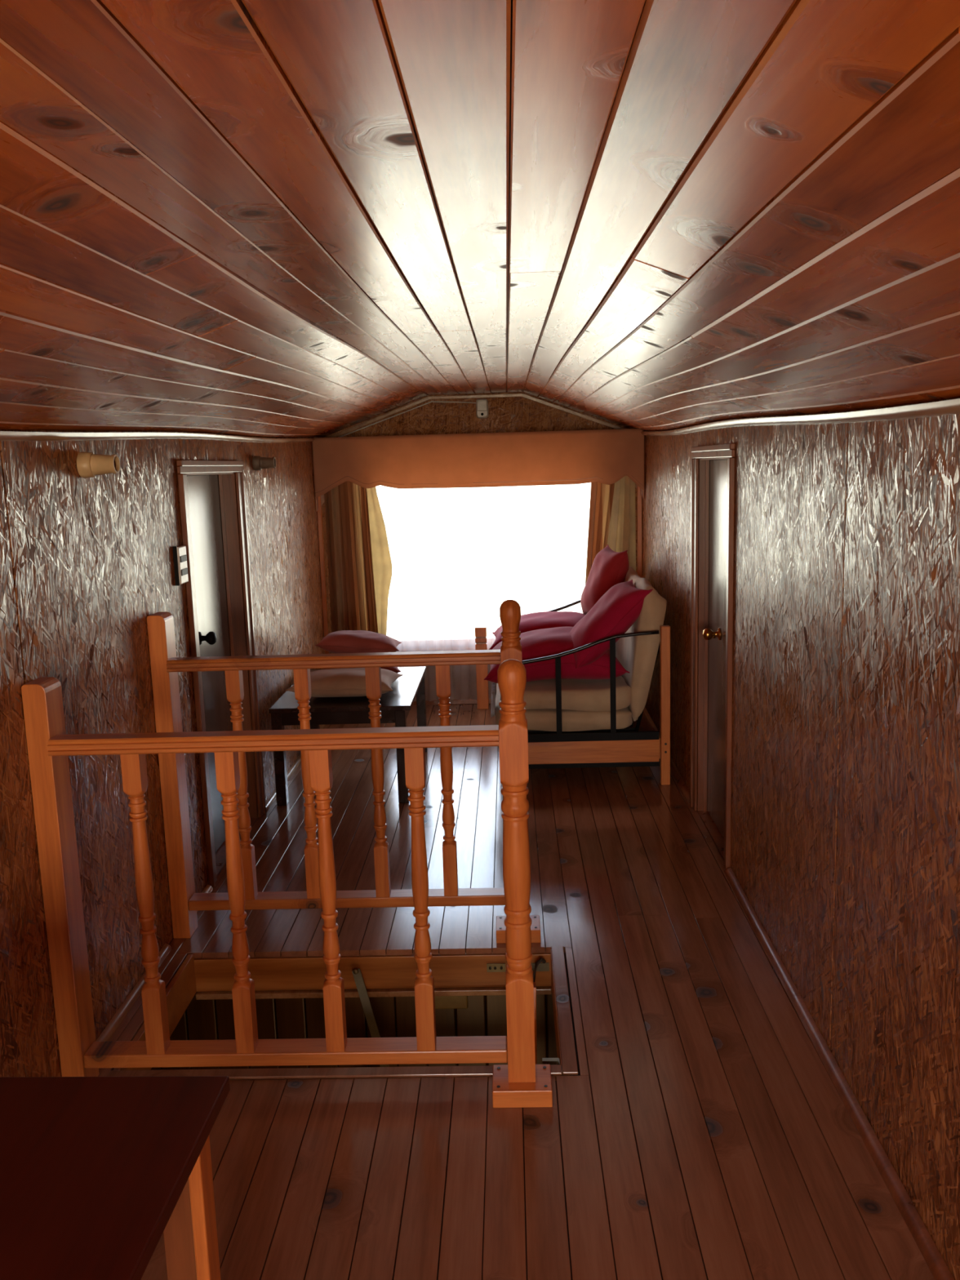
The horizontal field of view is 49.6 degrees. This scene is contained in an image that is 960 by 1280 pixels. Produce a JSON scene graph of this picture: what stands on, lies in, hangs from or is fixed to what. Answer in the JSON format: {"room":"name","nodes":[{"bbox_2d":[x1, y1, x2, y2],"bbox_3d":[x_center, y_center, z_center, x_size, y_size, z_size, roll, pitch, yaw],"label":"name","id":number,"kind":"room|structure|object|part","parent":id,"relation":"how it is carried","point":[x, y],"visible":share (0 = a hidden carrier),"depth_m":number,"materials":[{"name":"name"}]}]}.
{"room":"attic landing","nodes":[
{"label":"attic landing","id":0,"kind":"room"},
{"bbox_2d":[0,429,333,1076],"bbox_3d":[-1.130,0.291,2.563,0.085,1.784,8.700,-1,10,2],"label":"wall","id":1,"kind":"structure","parent":0,"point":[85,563],"depth_m":2.97,"materials":[{"name":"brown wood"}]},
{"bbox_3d":[-1.108,0.431,1.937,0.010,1.674,1.212,-1,10,2],"label":"wall panel","id":2,"kind":"part","parent":1,"relation":"part of","materials":[{"name":"brown wood"}]},
{"bbox_2d":[76,451,120,478],"bbox_3d":[-1.048,-0.483,2.862,0.098,0.072,0.072,-1,10,2],"label":"socket","id":3,"kind":"object","parent":1,"relation":"attached to","point":[89,464],"visible":1,"depth_m":2.84,"materials":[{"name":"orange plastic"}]},
{"bbox_3d":[-1.076,0.200,3.199,0.010,1.710,1.339,-1,10,2],"label":"wall panel","id":4,"kind":"part","parent":1,"relation":"part of","materials":[{"name":"brown wood"}]},
{"bbox_2d":[96,943,171,1041],"bbox_3d":[-1.040,1.071,3.104,0.020,0.020,0.690,-1,10,2],"label":"baseboard","id":5,"kind":"structure","parent":1,"relation":"attached to","point":[125,1007],"depth_m":3.06,"materials":[{"name":"brown wood"}]},
{"bbox_2d":[0,431,315,443],"bbox_3d":[-1.101,-0.462,2.319,0.021,0.178,8.250,-1,10,2],"label":"trim","id":6,"kind":"structure","parent":1,"relation":"attached to","point":[4,435],"depth_m":3.15,"materials":[{"name":"brown wood"}]},
{"bbox_2d":[172,545,188,586],"bbox_3d":[-1.056,-0.266,3.677,0.022,0.138,0.091,-1,10,2],"label":"light switch","id":7,"kind":"object","parent":1,"relation":"attached to","point":[180,557],"visible":1,"depth_m":3.64,"materials":[{"name":"white plastic"}]},
{"bbox_3d":[-1.062,-0.258,3.634,0.013,0.138,0.004,-1,10,2],"label":"plate","id":8,"kind":"part","parent":7,"relation":"part of","materials":[{"name":"black plastic"}]},
{"bbox_2d":[196,884,213,912],"bbox_3d":[-1.023,0.961,3.759,0.020,0.020,0.340,-1,10,2],"label":"baseboard","id":9,"kind":"structure","parent":1,"relation":"attached to","point":[208,888],"depth_m":3.89,"materials":[{"name":"brown wood"}]},
{"bbox_3d":[-1.073,-0.749,4.101,0.010,0.155,0.738,-1,10,2],"label":"wall panel","id":10,"kind":"part","parent":1,"relation":"part of","materials":[{"name":"brown wood"}]},
{"bbox_2d":[176,459,266,887],"bbox_3d":[-1.083,0.081,4.241,0.125,1.600,0.870,-1,10,2],"label":"door","id":11,"kind":"structure","parent":1,"relation":"in","point":[213,511],"depth_m":4.37,"materials":[{"name":"white painted wood"},{"name":"brown wood"},{"name":"black metal"}]},
{"bbox_3d":[-1.040,0.170,3.851,0.020,1.551,0.074,-1,10,2],"label":"casing","id":12,"kind":"part","parent":11,"relation":"part of","materials":[{"name":"brown wood"}]},
{"bbox_3d":[-1.082,-0.007,4.130,0.069,0.051,0.051,-1,10,2],"label":"knob","id":13,"kind":"part","parent":11,"relation":"part of","materials":[{"name":"black plastic"}]},
{"bbox_3d":[-1.054,-0.685,4.111,0.020,0.048,0.870,-1,10,2],"label":"casing","id":14,"kind":"part","parent":11,"relation":"part of","materials":[{"name":"brown wood"}]},
{"bbox_3d":[-1.020,0.037,4.636,0.020,1.551,0.074,-1,10,2],"label":"casing","id":15,"kind":"part","parent":11,"relation":"part of","materials":[{"name":"brown wood"}]},
{"bbox_2d":[252,455,275,471],"bbox_3d":[-0.998,-0.820,4.817,0.098,0.068,0.068,-1,10,2],"label":"socket","id":16,"kind":"object","parent":1,"relation":"attached to","point":[259,463],"visible":1,"depth_m":4.79,"materials":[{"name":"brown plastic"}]},
{"bbox_3d":[-1.013,-0.244,5.672,0.010,1.762,2.179,-1,10,2],"label":"wall panel","id":17,"kind":"part","parent":1,"relation":"part of","materials":[{"name":"brown wood"}]},
{"bbox_2d":[265,724,326,811],"bbox_3d":[-0.970,0.608,5.849,0.020,0.020,2.100,-1,10,2],"label":"baseboard","id":18,"kind":"structure","parent":1,"relation":"attached to","point":[298,761],"depth_m":5.36,"materials":[{"name":"brown wood"}]},
{"bbox_2d":[317,495,329,653],"bbox_3d":[-0.974,-0.353,6.471,0.025,1.669,0.025,-1,10,2],"label":"trim","id":19,"kind":"structure","parent":1,"relation":"attached to","point":[319,511],"depth_m":6.45,"materials":[{"name":"orange wood"}]},
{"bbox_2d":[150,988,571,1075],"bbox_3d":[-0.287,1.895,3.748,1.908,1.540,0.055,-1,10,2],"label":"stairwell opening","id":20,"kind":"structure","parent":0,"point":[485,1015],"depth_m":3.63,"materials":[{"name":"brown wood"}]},
{"bbox_2d":[434,995,467,1008],"bbox_3d":[-0.102,1.231,3.590,0.118,0.080,0.027,-1,10,2],"label":"junction box","id":21,"kind":"object","parent":20,"relation":"attached to","point":[441,1002],"visible":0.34,"depth_m":3.58,"materials":[{"name":"plastic"}]},
{"bbox_2d":[0,0,959,437],"bbox_3d":[-0.120,-0.644,2.380,2.250,0.505,8.700,-1,10,2],"label":"ceiling","id":22,"kind":"structure","parent":0,"point":[255,218],"depth_m":1.26,"materials":[{"name":"brown wood"}]},
{"bbox_2d":[311,428,644,511],"bbox_3d":[-0.010,-1.073,6.403,1.984,0.495,0.401,-1,10,2],"label":"pelmet","id":23,"kind":"object","parent":22,"relation":"attached to","point":[605,456],"visible":0.99,"depth_m":6.23,"materials":[{"name":"brown wood"}]},
{"bbox_2d":[323,391,637,706],"bbox_3d":[0.021,-0.574,6.750,2.170,2.034,0.100,-1,10,2],"label":"wall","id":24,"kind":"structure","parent":0,"point":[513,414],"depth_m":6.57,"materials":[{"name":"brown wood"}]},
{"bbox_2d":[326,396,429,437],"bbox_3d":[-0.647,-1.397,6.567,0.666,0.253,0.018,-1,10,2],"label":"trim","id":25,"kind":"structure","parent":24,"relation":"attached to","point":[423,400],"depth_m":6.56,"materials":[{"name":"brown wood"}]},
{"bbox_2d":[337,400,475,437],"bbox_3d":[-0.466,-1.388,6.549,0.911,0.217,0.008,-1,10,2],"label":"cable","id":26,"kind":"object","parent":24,"relation":"attached to","point":[431,401],"visible":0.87,"depth_m":6.54,"materials":[{"name":"white plastic"}]},
{"bbox_2d":[395,636,495,652],"bbox_3d":[0.026,-0.559,6.717,1.580,1.265,0.120,-1,10,2],"label":"windowsill","id":27,"kind":"structure","parent":24,"relation":"in","point":[445,644],"depth_m":6.82,"materials":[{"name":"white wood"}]},
{"bbox_3d":[0.043,0.059,6.783,1.580,0.025,0.045,-1,10,2],"label":"sill","id":28,"kind":"part","parent":27,"relation":"part of","materials":[{"name":"orange wood"}]},
{"bbox_3d":[0.049,0.229,6.839,1.500,0.380,0.010,-1,10,2],"label":"wall panel","id":29,"kind":"part","parent":24,"relation":"part of","materials":[{"name":"brown wood"}]},
{"bbox_2d":[412,694,496,705],"bbox_3d":[0.169,0.389,6.849,1.730,0.055,0.017,-1,10,2],"label":"baseboard","id":30,"kind":"structure","parent":24,"relation":"attached to","point":[459,700],"depth_m":6.85,"materials":[{"name":"brown wood"}]},
{"bbox_2d":[428,393,522,399],"bbox_3d":[-0.028,-1.528,6.530,0.592,0.020,0.018,-1,10,2],"label":"trim","id":31,"kind":"structure","parent":24,"relation":"attached to","point":[508,395],"depth_m":6.52,"materials":[{"name":"brown wood"}]},
{"bbox_3d":[-0.011,-1.365,6.572,1.996,0.374,0.010,-1,10,2],"label":"wall panel","id":32,"kind":"part","parent":24,"relation":"part of","materials":[{"name":"brown wood"}]},
{"bbox_2d":[475,399,488,417],"bbox_3d":[0.014,-1.450,6.517,0.076,0.116,0.064,-1,10,2],"label":"sensor","id":33,"kind":"object","parent":24,"relation":"attached to","point":[482,405],"visible":1,"depth_m":6.49,"materials":[{"name":"white plastic"}]},
{"bbox_2d":[521,393,624,429],"bbox_3d":[0.612,-1.419,6.532,0.694,0.273,0.018,-1,10,2],"label":"trim","id":34,"kind":"structure","parent":24,"relation":"attached to","point":[527,397],"depth_m":6.52,"materials":[{"name":"brown wood"}]},
{"bbox_3d":[0.898,-0.404,6.711,0.236,1.620,0.010,-1,10,2],"label":"wall panel","id":35,"kind":"part","parent":24,"relation":"part of","materials":[{"name":"brown wood"}]},
{"bbox_3d":[-0.015,-1.162,6.526,1.960,0.016,0.147,-1,10,2],"label":"rail","id":36,"kind":"object","parent":24,"relation":"attached to","visible":0},
{"bbox_2d":[324,480,392,653],"bbox_3d":[-0.751,-0.358,6.553,0.409,1.520,0.069,-1,10,2],"label":"curtain","id":37,"kind":"object","parent":36,"relation":"hanging from","point":[360,567],"visible":0.57,"depth_m":6.52,"materials":[{"name":"yellow fabric"}]},
{"bbox_2d":[585,475,635,584],"bbox_3d":[0.815,-0.396,6.495,0.340,1.520,0.066,-3,10,-7],"label":"curtain","id":38,"kind":"object","parent":36,"relation":"hanging from","point":[612,509],"visible":0.27,"depth_m":6.43,"materials":[{"name":"yellow fabric"}]},
{"bbox_2d":[97,703,934,1279],"bbox_3d":[-0.051,1.154,2.682,2.220,0.060,8.700,-1,10,2],"label":"floor","id":39,"kind":"structure","parent":0,"point":[700,1131],"depth_m":2.54,"materials":[{"name":"brown wood"}]},
{"bbox_2d":[0,1075,230,1279],"bbox_3d":[-0.723,1.068,1.018,0.722,0.700,1.115,-1,10,2],"label":"side table","id":40,"kind":"object","parent":39,"relation":"on","point":[94,1171],"visible":1,"depth_m":1.33,"materials":[{"name":"brown wood"}]},
{"bbox_3d":[-0.386,0.989,1.504,0.019,0.675,0.050,-1,10,2],"label":"leg","id":41,"kind":"part","parent":40,"relation":"part of","materials":[{"name":"orange wood"}]},
{"bbox_2d":[215,817,258,875],"bbox_3d":[-1.069,0.878,4.375,0.100,0.023,0.744,-1,10,2],"label":"threshold","id":42,"kind":"object","parent":39,"relation":"on","point":[220,855],"visible":0.07,"depth_m":4.26,"materials":[{"name":"brown wood"}]},
{"bbox_2d":[21,658,552,1107],"bbox_3d":[-0.457,0.600,2.546,1.244,1.102,0.146,-1,10,3],"label":"balustrade","id":43,"kind":"object","parent":39,"relation":"on","point":[521,1082],"visible":1,"depth_m":2.54,"materials":[{"name":"brown wood"}]},
{"bbox_3d":[-1.047,0.625,2.604,0.058,1.068,0.090,-1,10,2],"label":"wall post","id":44,"kind":"part","parent":43,"relation":"part of","materials":[{"name":"orange wood"}]},
{"bbox_3d":[-0.492,0.240,2.489,1.074,0.038,0.066,-1,10,2],"label":"handrail","id":45,"kind":"part","parent":43,"relation":"part of","materials":[{"name":"orange wood"}]},
{"bbox_3d":[-0.467,1.050,2.650,1.074,0.036,0.070,-1,10,2],"label":"rail","id":46,"kind":"part","parent":43,"relation":"part of","materials":[{"name":"orange wood"}]},
{"bbox_3d":[0.089,0.566,2.512,0.067,1.056,0.067,-1,10,2],"label":"newel post","id":47,"kind":"part","parent":43,"relation":"part of","materials":[{"name":"brown wood"}]},
{"bbox_3d":[0.105,1.111,2.593,0.146,0.045,0.115,-1,10,2],"label":"plate","id":48,"kind":"part","parent":43,"relation":"part of","materials":[{"name":"orange wood"}]},
{"bbox_2d":[106,945,577,1082],"bbox_3d":[-0.345,1.326,3.093,1.230,0.530,0.734,-1,10,2],"label":"stairwell opening","id":49,"kind":"object","parent":39,"relation":"in","point":[365,977],"depth_m":3.39,"materials":[{"name":"brown wood"}]},
{"bbox_3d":[-0.333,1.308,3.380,0.184,0.469,0.018,5,12,36],"label":"stay arm","id":50,"kind":"part","parent":49,"relation":"part of","materials":[{"name":"metal"}]},
{"bbox_2d":[533,982,537,1064],"bbox_3d":[-0.056,1.833,3.136,0.492,1.475,0.550,-1,10,2],"label":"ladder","id":51,"kind":"object","parent":49,"relation":"attached to","point":[534,983],"visible":0.13,"depth_m":3.19,"materials":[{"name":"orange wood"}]},
{"bbox_2d":[533,957,546,982],"bbox_3d":[0.180,1.141,3.344,0.019,0.235,0.091,7,13,43],"label":"rope","id":52,"kind":"object","parent":49,"relation":"hanging from","point":[540,959],"visible":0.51,"depth_m":3.33,"materials":[{"name":"black"}]},
{"bbox_3d":[0.187,1.125,2.744,0.045,0.041,0.025,-1,10,2],"label":"corner bracket","id":53,"kind":"part","parent":49,"relation":"part of","materials":[{"name":"grey metal"}]},
{"bbox_2d":[146,599,540,943],"bbox_3d":[-0.435,0.439,3.417,1.244,1.128,0.146,-1,10,3],"label":"balustrade","id":54,"kind":"object","parent":39,"relation":"on","point":[166,666],"visible":0.74,"depth_m":3.43,"materials":[{"name":"brown wood"}]},
{"bbox_3d":[-1.025,0.459,3.475,0.058,1.105,0.090,-1,10,2],"label":"wall post","id":55,"kind":"part","parent":54,"relation":"part of","materials":[{"name":"orange wood"}]},
{"bbox_3d":[-0.470,0.067,3.358,1.074,0.038,0.066,-1,10,2],"label":"handrail","id":56,"kind":"part","parent":54,"relation":"part of","materials":[{"name":"orange wood"}]},
{"bbox_3d":[-0.445,0.877,3.519,1.074,0.036,0.070,-1,10,2],"label":"rail","id":57,"kind":"part","parent":54,"relation":"part of","materials":[{"name":"orange wood"}]},
{"bbox_3d":[0.111,0.405,3.383,0.067,1.081,0.067,-1,10,2],"label":"newel post","id":58,"kind":"part","parent":54,"relation":"part of","materials":[{"name":"brown wood"}]},
{"bbox_3d":[0.127,0.963,3.466,0.146,0.045,0.115,-1,10,2],"label":"plate","id":59,"kind":"part","parent":54,"relation":"part of","materials":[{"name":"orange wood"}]},
{"bbox_2d":[269,666,427,805],"bbox_3d":[-0.629,0.463,5.296,0.655,0.470,0.945,-1,10,2],"label":"coffee table","id":60,"kind":"object","parent":39,"relation":"on","point":[396,704],"visible":0.63,"depth_m":4.86,"materials":[{"name":"brown wood"}]},
{"bbox_3d":[-0.938,0.555,4.875,0.048,0.447,0.050,-1,10,2],"label":"leg","id":61,"kind":"part","parent":60,"relation":"part of","materials":[{"name":"brown wood"}]},
{"bbox_3d":[-0.916,0.410,5.733,0.048,0.447,0.050,-1,10,2],"label":"leg","id":62,"kind":"part","parent":60,"relation":"part of","materials":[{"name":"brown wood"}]},
{"bbox_2d":[285,667,402,697],"bbox_3d":[-0.646,0.203,5.022,0.515,0.122,0.380,-1,10,2],"label":"cushion","id":63,"kind":"object","parent":60,"relation":"on","point":[341,682],"visible":0.73,"depth_m":4.88,"materials":[{"name":"beige fabric"}]},
{"bbox_2d":[323,666,400,673],"bbox_3d":[-0.626,0.139,5.436,0.425,0.118,0.365,-2,10,-4],"label":"cushion","id":64,"kind":"object","parent":60,"relation":"on","point":[395,669],"visible":0.02,"depth_m":5.29,"materials":[{"name":"fabric"}]},
{"bbox_2d":[315,630,401,653],"bbox_3d":[-0.628,0.019,5.437,0.423,0.142,0.345,-2,10,-2],"label":"cushion","id":65,"kind":"object","parent":64,"relation":"on","point":[343,641],"visible":0.81,"depth_m":5.29,"materials":[{"name":"fabric"}]},
{"bbox_3d":[-0.363,0.540,4.858,0.048,0.447,0.050,-1,10,2],"label":"leg","id":66,"kind":"part","parent":60,"relation":"part of","materials":[{"name":"brown wood"}]},
{"bbox_3d":[-0.321,0.395,5.715,0.048,0.447,0.050,-1,10,2],"label":"leg","id":67,"kind":"part","parent":60,"relation":"part of","materials":[{"name":"brown wood"}]},
{"bbox_2d":[475,626,488,709],"bbox_3d":[0.012,0.181,6.676,0.074,0.532,0.042,-1,10,2],"label":"window post","id":68,"kind":"object","parent":39,"relation":"on","point":[482,671],"visible":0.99,"depth_m":6.66,"materials":[{"name":"orange wood"}]},
{"bbox_2d":[490,566,670,785],"bbox_3d":[0.495,0.112,5.691,0.861,0.964,1.495,-1,10,2],"label":"futon sofa","id":69,"kind":"object","parent":39,"relation":"on","point":[572,723],"visible":0.64,"depth_m":5.02,"materials":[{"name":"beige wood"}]},
{"bbox_2d":[488,611,585,649],"bbox_3d":[0.396,-0.042,5.928,0.702,0.212,0.625,-1,10,2],"label":"cushion","id":70,"kind":"object","parent":69,"relation":"on","point":[543,620],"visible":0.34,"depth_m":5.77,"materials":[{"name":"red fabric"}]},
{"bbox_2d":[580,544,629,614],"bbox_3d":[0.699,-0.313,5.873,0.240,0.418,0.432,-3,10,-10],"label":"cushion","id":71,"kind":"object","parent":70,"relation":"on","point":[610,568],"visible":0.63,"depth_m":5.73,"materials":[{"name":"red fabric"}]},
{"bbox_2d":[484,626,629,683],"bbox_3d":[0.371,0.072,5.318,0.716,0.241,0.639,-1,10,2],"label":"cushion","id":72,"kind":"object","parent":69,"relation":"on","point":[538,643],"visible":0.64,"depth_m":5.07,"materials":[{"name":"red fabric"}]},
{"bbox_3d":[0.424,0.279,5.722,0.678,0.118,1.390,-1,10,2],"label":"mattress","id":73,"kind":"part","parent":69,"relation":"part of","materials":[{"name":"beige fabric"}]},
{"bbox_3d":[0.525,-0.201,6.374,0.721,0.156,0.024,-1,10,2],"label":"arm","id":74,"kind":"part","parent":69,"relation":"part of","materials":[{"name":"black paint"}]},
{"bbox_3d":[0.488,0.040,4.945,0.721,0.156,0.024,-1,10,2],"label":"arm","id":75,"kind":"part","parent":69,"relation":"part of","materials":[{"name":"black paint"}]},
{"bbox_3d":[0.520,0.539,5.028,0.686,0.110,0.024,-1,10,2],"label":"rail","id":76,"kind":"part","parent":69,"relation":"part of","materials":[{"name":"orange wood"}]},
{"bbox_2d":[569,579,653,669],"bbox_3d":[0.622,-0.086,5.163,0.375,0.371,0.445,-2,10,-4],"label":"cushion","id":77,"kind":"object","parent":69,"relation":"on","point":[620,606],"visible":0.88,"depth_m":4.99,"materials":[{"name":"red fabric"}]},
{"bbox_3d":[0.831,-0.034,5.654,0.180,0.684,1.360,-1,10,2],"label":"backrest","id":78,"kind":"part","parent":69,"relation":"part of","materials":[{"name":"beige fabric"}]},
{"bbox_3d":[0.820,0.192,5.023,0.147,0.514,0.018,-1,10,2],"label":"rod","id":79,"kind":"part","parent":69,"relation":"part of","materials":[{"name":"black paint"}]},
{"bbox_3d":[0.892,0.408,5.732,0.022,0.105,1.410,-1,10,2],"label":"rail","id":80,"kind":"part","parent":69,"relation":"part of","materials":[{"name":"orange wood"}]},
{"bbox_3d":[0.887,0.316,4.981,0.044,0.775,0.040,-1,10,2],"label":"post","id":81,"kind":"part","parent":69,"relation":"part of","materials":[{"name":"orange wood"}]},
{"bbox_2d":[697,810,724,860],"bbox_3d":[1.016,0.823,4.328,0.108,0.023,0.654,-1,10,2],"label":"threshold","id":82,"kind":"object","parent":39,"relation":"on","point":[713,829],"visible":0.14,"depth_m":4.37,"materials":[{"name":"brown wood"}]},
{"bbox_2d":[641,397,959,1279],"bbox_3d":[0.927,0.249,2.504,0.085,1.764,8.700,-1,10,2],"label":"wall","id":83,"kind":"structure","parent":0,"point":[845,832],"depth_m":2.45,"materials":[{"name":"brown wood"}]},
{"bbox_2d":[636,485,642,577],"bbox_3d":[0.991,-0.406,6.452,0.027,1.655,0.025,-1,10,2],"label":"trim","id":84,"kind":"structure","parent":83,"relation":"attached to","point":[638,495],"depth_m":6.40,"materials":[{"name":"orange wood"}]},
{"bbox_3d":[0.986,-0.282,5.600,0.011,1.742,2.209,-1,10,2],"label":"wall panel","id":85,"kind":"part","parent":83,"relation":"part of","materials":[{"name":"brown wood"}]},
{"bbox_2d":[670,755,689,804],"bbox_3d":[0.994,0.560,5.775,0.024,0.024,2.130,-1,10,2],"label":"baseboard","id":86,"kind":"structure","parent":83,"relation":"attached to","point":[682,784],"depth_m":5.03,"materials":[{"name":"brown wood"}]},
{"bbox_2d":[689,443,735,871],"bbox_3d":[0.975,0.027,4.195,0.129,1.600,0.780,-1,10,2],"label":"door","id":87,"kind":"structure","parent":83,"relation":"in","point":[713,474],"depth_m":4.37,"materials":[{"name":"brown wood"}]},
{"bbox_3d":[0.937,-0.007,4.548,0.020,1.551,0.074,-1,10,2],"label":"casing","id":88,"kind":"part","parent":87,"relation":"part of","materials":[{"name":"brown wood"}]},
{"bbox_3d":[0.945,-0.024,4.248,0.069,0.051,0.051,-1,10,2],"label":"knob","id":89,"kind":"part","parent":87,"relation":"part of","materials":[{"name":"gold metal"}]},
{"bbox_3d":[0.904,-0.737,4.068,0.020,0.048,0.780,-1,10,2],"label":"casing","id":90,"kind":"part","parent":87,"relation":"part of","materials":[{"name":"brown wood"}]},
{"bbox_3d":[0.919,0.111,3.852,0.020,1.551,0.074,-1,10,2],"label":"casing","id":91,"kind":"part","parent":87,"relation":"part of","materials":[{"name":"brown wood"}]},
{"bbox_3d":[0.919,-0.790,4.046,0.011,0.138,0.625,-1,10,2],"label":"wall panel","id":92,"kind":"part","parent":83,"relation":"part of","materials":[{"name":"brown wood"}]},
{"bbox_3d":[0.913,0.144,3.218,0.011,1.696,1.304,-1,10,2],"label":"wall panel","id":93,"kind":"part","parent":83,"relation":"part of","materials":[{"name":"brown wood"}]},
{"bbox_2d":[640,398,959,435],"bbox_3d":[0.845,-0.499,2.263,0.024,0.161,8.250,-1,10,2],"label":"trim","id":94,"kind":"structure","parent":83,"relation":"attached to","point":[952,406],"depth_m":2.41,"materials":[{"name":"brown wood"}]},
{"bbox_2d":[724,867,954,1279],"bbox_3d":[0.852,1.333,1.200,0.024,0.024,5.545,-1,10,2],"label":"baseboard","id":95,"kind":"structure","parent":83,"relation":"attached to","point":[940,1270],"depth_m":2.47,"materials":[{"name":"brown wood"}]},
{"bbox_3d":[0.874,0.373,1.971,0.011,1.660,1.217,-1,10,2],"label":"wall panel","id":96,"kind":"part","parent":83,"relation":"part of","materials":[{"name":"brown wood"}]}
]}

